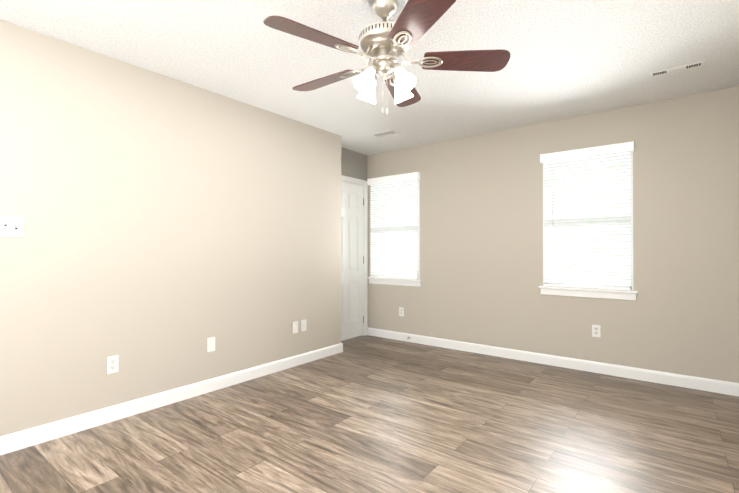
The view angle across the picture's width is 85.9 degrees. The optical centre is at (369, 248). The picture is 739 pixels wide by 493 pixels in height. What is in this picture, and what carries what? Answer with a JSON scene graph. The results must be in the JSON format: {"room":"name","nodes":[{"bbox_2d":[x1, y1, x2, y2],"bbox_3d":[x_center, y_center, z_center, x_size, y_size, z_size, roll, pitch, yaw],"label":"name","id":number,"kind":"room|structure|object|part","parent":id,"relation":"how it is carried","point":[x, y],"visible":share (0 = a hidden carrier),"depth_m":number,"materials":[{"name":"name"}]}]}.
{"room":"empty bedroom","nodes":[
{"label":"empty bedroom","id":0,"kind":"room"},
{"bbox_2d":[0,20,340,436],"bbox_3d":[-1.785,-0.061,2.862,0.330,2.440,4.360,0,0,38],"label":"wall","id":1,"kind":"structure","parent":0,"point":[171,225],"depth_m":2.82,"materials":[{"name":"beige paint"}]},
{"bbox_2d":[0,216,23,237],"bbox_3d":[-2.034,-0.121,2.252,0.023,0.118,0.118,0,0,38],"label":"switch plate","id":2,"kind":"object","parent":1,"relation":"attached to","point":[12,227],"visible":1,"depth_m":2.26,"materials":[{"name":"white plastic"}]},
{"bbox_2d":[106,355,118,374],"bbox_3d":[-1.722,0.780,2.662,0.007,0.117,0.072,0,0,38],"label":"electrical outlet","id":3,"kind":"object","parent":1,"relation":"attached to","point":[112,364],"visible":1,"depth_m":2.66,"materials":[{"name":"white plastic"}]},
{"bbox_2d":[0,343,342,454],"bbox_3d":[-1.608,1.108,2.803,0.013,0.101,4.253,0,0,38],"label":"baseboard","id":4,"kind":"structure","parent":1,"relation":"attached to","point":[19,440],"depth_m":2.81,"materials":[{"name":"white paint"}]},
{"bbox_2d":[207,337,214,351],"bbox_3d":[-1.286,0.781,3.225,0.007,0.117,0.072,0,0,38],"label":"electrical outlet plate","id":5,"kind":"object","parent":1,"relation":"attached to","point":[210,344],"visible":1,"depth_m":3.22,"materials":[{"name":"white plastic"}]},
{"bbox_2d":[292,321,297,333],"bbox_3d":[-0.732,0.784,3.934,0.014,0.117,0.072,0,0,38],"label":"outlet","id":6,"kind":"object","parent":1,"relation":"attached to","point":[295,327],"visible":1,"depth_m":3.93,"materials":[{"name":"white plastic"}]},
{"bbox_2d":[301,319,305,331],"bbox_3d":[-0.663,0.782,4.022,0.014,0.117,0.072,0,0,38],"label":"outlet","id":7,"kind":"object","parent":1,"relation":"attached to","point":[303,325],"visible":1,"depth_m":4.02,"materials":[{"name":"white plastic"}]},
{"bbox_2d":[341,147,366,180],"bbox_3d":[-1.650,-0.058,3.403,0.120,2.440,5.380,0,0,38],"label":"wall","id":8,"kind":"structure","parent":0,"point":[353,164],"depth_m":5.17,"materials":[{"name":"grey paint"}]},
{"bbox_2d":[341,181,363,340],"bbox_3d":[-0.316,0.159,5.057,0.179,2.002,0.728,0,0,38],"label":"door","id":9,"kind":"structure","parent":8,"relation":"in","point":[352,257],"depth_m":5.15,"materials":[{"name":"white paint"}]},
{"bbox_2d":[341,175,367,335],"bbox_3d":[-0.344,0.129,5.072,0.138,2.087,0.864,0,0,38],"label":"door frame","id":10,"kind":"structure","parent":8,"relation":"attached to","point":[347,179],"depth_m":5.34,"materials":[{"name":"white paint"}]},
{"bbox_2d":[0,335,738,492],"bbox_3d":[-0.113,1.205,2.204,4.010,0.100,5.380,0,0,38],"label":"floor","id":11,"kind":"structure","parent":0,"point":[367,414],"depth_m":2.44,"materials":[{"name":"wood"}]},
{"bbox_2d":[0,0,738,154],"bbox_3d":[-0.113,-1.335,2.219,4.010,0.100,5.380,0,0,38],"label":"ceiling","id":12,"kind":"structure","parent":0,"point":[571,58],"depth_m":2.61,"materials":[{"name":"white paint"}]},
{"bbox_2d":[370,130,399,137],"bbox_3d":[0.174,-1.265,4.400,0.300,0.014,0.160,0,0,38],"label":"ceiling vent","id":13,"kind":"object","parent":12,"relation":"in","point":[385,133],"visible":0.98,"depth_m":4.38,"materials":[{"name":"white plastic"}]},
{"bbox_2d":[263,0,510,114],"bbox_3d":[0.042,-0.980,2.102,1.206,0.610,1.248,0,0,38],"label":"fan","id":14,"kind":"object","parent":12,"relation":"hanging from","point":[384,44],"visible":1,"depth_m":2.01,"materials":[{"name":"brown wood"}]},
{"bbox_2d":[649,61,704,76],"bbox_3d":[2.189,-1.278,2.832,0.310,0.006,0.058,0,0,38],"label":"ceiling vent","id":15,"kind":"object","parent":12,"relation":"in","point":[678,68],"visible":1,"depth_m":2.82,"materials":[{"name":"white plastic"}]},
{"bbox_2d":[367,86,738,382],"bbox_3d":[1.546,-0.053,4.253,3.890,2.440,0.120,0,0,38],"label":"wall","id":16,"kind":"structure","parent":0,"point":[481,236],"depth_m":3.77,"materials":[{"name":"beige paint"}]},
{"bbox_2d":[367,179,421,286],"bbox_3d":[0.342,-0.205,5.161,0.830,1.355,0.162,0,0,38],"label":"window","id":17,"kind":"structure","parent":16,"relation":"in","point":[397,281],"depth_m":5.00,"materials":[{"name":"white paint"}]},
{"bbox_2d":[367,172,419,278],"bbox_3d":[0.299,-0.276,5.105,0.784,1.318,0.062,0,0,38],"label":"window blinds","id":18,"kind":"object","parent":17,"relation":"attached to","point":[393,241],"visible":0.98,"depth_m":5.09,"materials":[{"name":"white plastic"}]},
{"bbox_3d":[0.369,-0.247,5.195,0.760,1.270,0.075,0,0,38],"label":"left window sash","id":19,"kind":"part","parent":17,"relation":"part of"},
{"bbox_2d":[399,307,403,316],"bbox_3d":[0.407,0.808,5.050,0.072,0.117,0.007,0,0,38],"label":"electrical outlet","id":20,"kind":"object","parent":16,"relation":"attached to","point":[401,311],"visible":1,"depth_m":5.05,"materials":[{"name":"white plastic"}]},
{"bbox_2d":[368,328,738,395],"bbox_3d":[1.458,1.117,4.230,3.770,0.101,0.013,0,0,38],"label":"baseboard","id":21,"kind":"structure","parent":16,"relation":"attached to","point":[704,384],"depth_m":3.81,"materials":[{"name":"white paint"}]},
{"bbox_2d":[539,151,637,299],"bbox_3d":[2.081,-0.213,3.812,0.830,1.355,0.162,0,0,38],"label":"window","id":22,"kind":"structure","parent":16,"relation":"in","point":[595,293],"depth_m":3.71,"materials":[{"name":"white paint"}]},
{"bbox_2d":[540,141,633,289],"bbox_3d":[2.038,-0.284,3.757,0.784,1.318,0.062,0,0,38],"label":"window blinds","id":23,"kind":"object","parent":22,"relation":"attached to","point":[584,243],"visible":0.94,"depth_m":3.74,"materials":[{"name":"white plastic"}]},
{"bbox_3d":[2.108,-0.255,3.847,0.760,1.270,0.075,0,0,38],"label":"right window sash","id":24,"kind":"part","parent":22,"relation":"part of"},
{"bbox_2d":[592,324,600,337],"bbox_3d":[2.125,0.774,3.718,0.072,0.117,0.007,0,0,38],"label":"electrical outlet","id":25,"kind":"object","parent":16,"relation":"attached to","point":[596,330],"visible":1,"depth_m":3.71,"materials":[{"name":"white plastic"}]},
{"label":"outside","id":26,"kind":"structure","parent":0,"visible":0},
{"bbox_2d":[380,162,623,225],"bbox_3d":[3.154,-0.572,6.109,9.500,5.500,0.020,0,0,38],"label":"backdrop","id":27,"kind":"structure","parent":26,"point":[554,185],"depth_m":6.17,"materials":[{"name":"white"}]}
]}

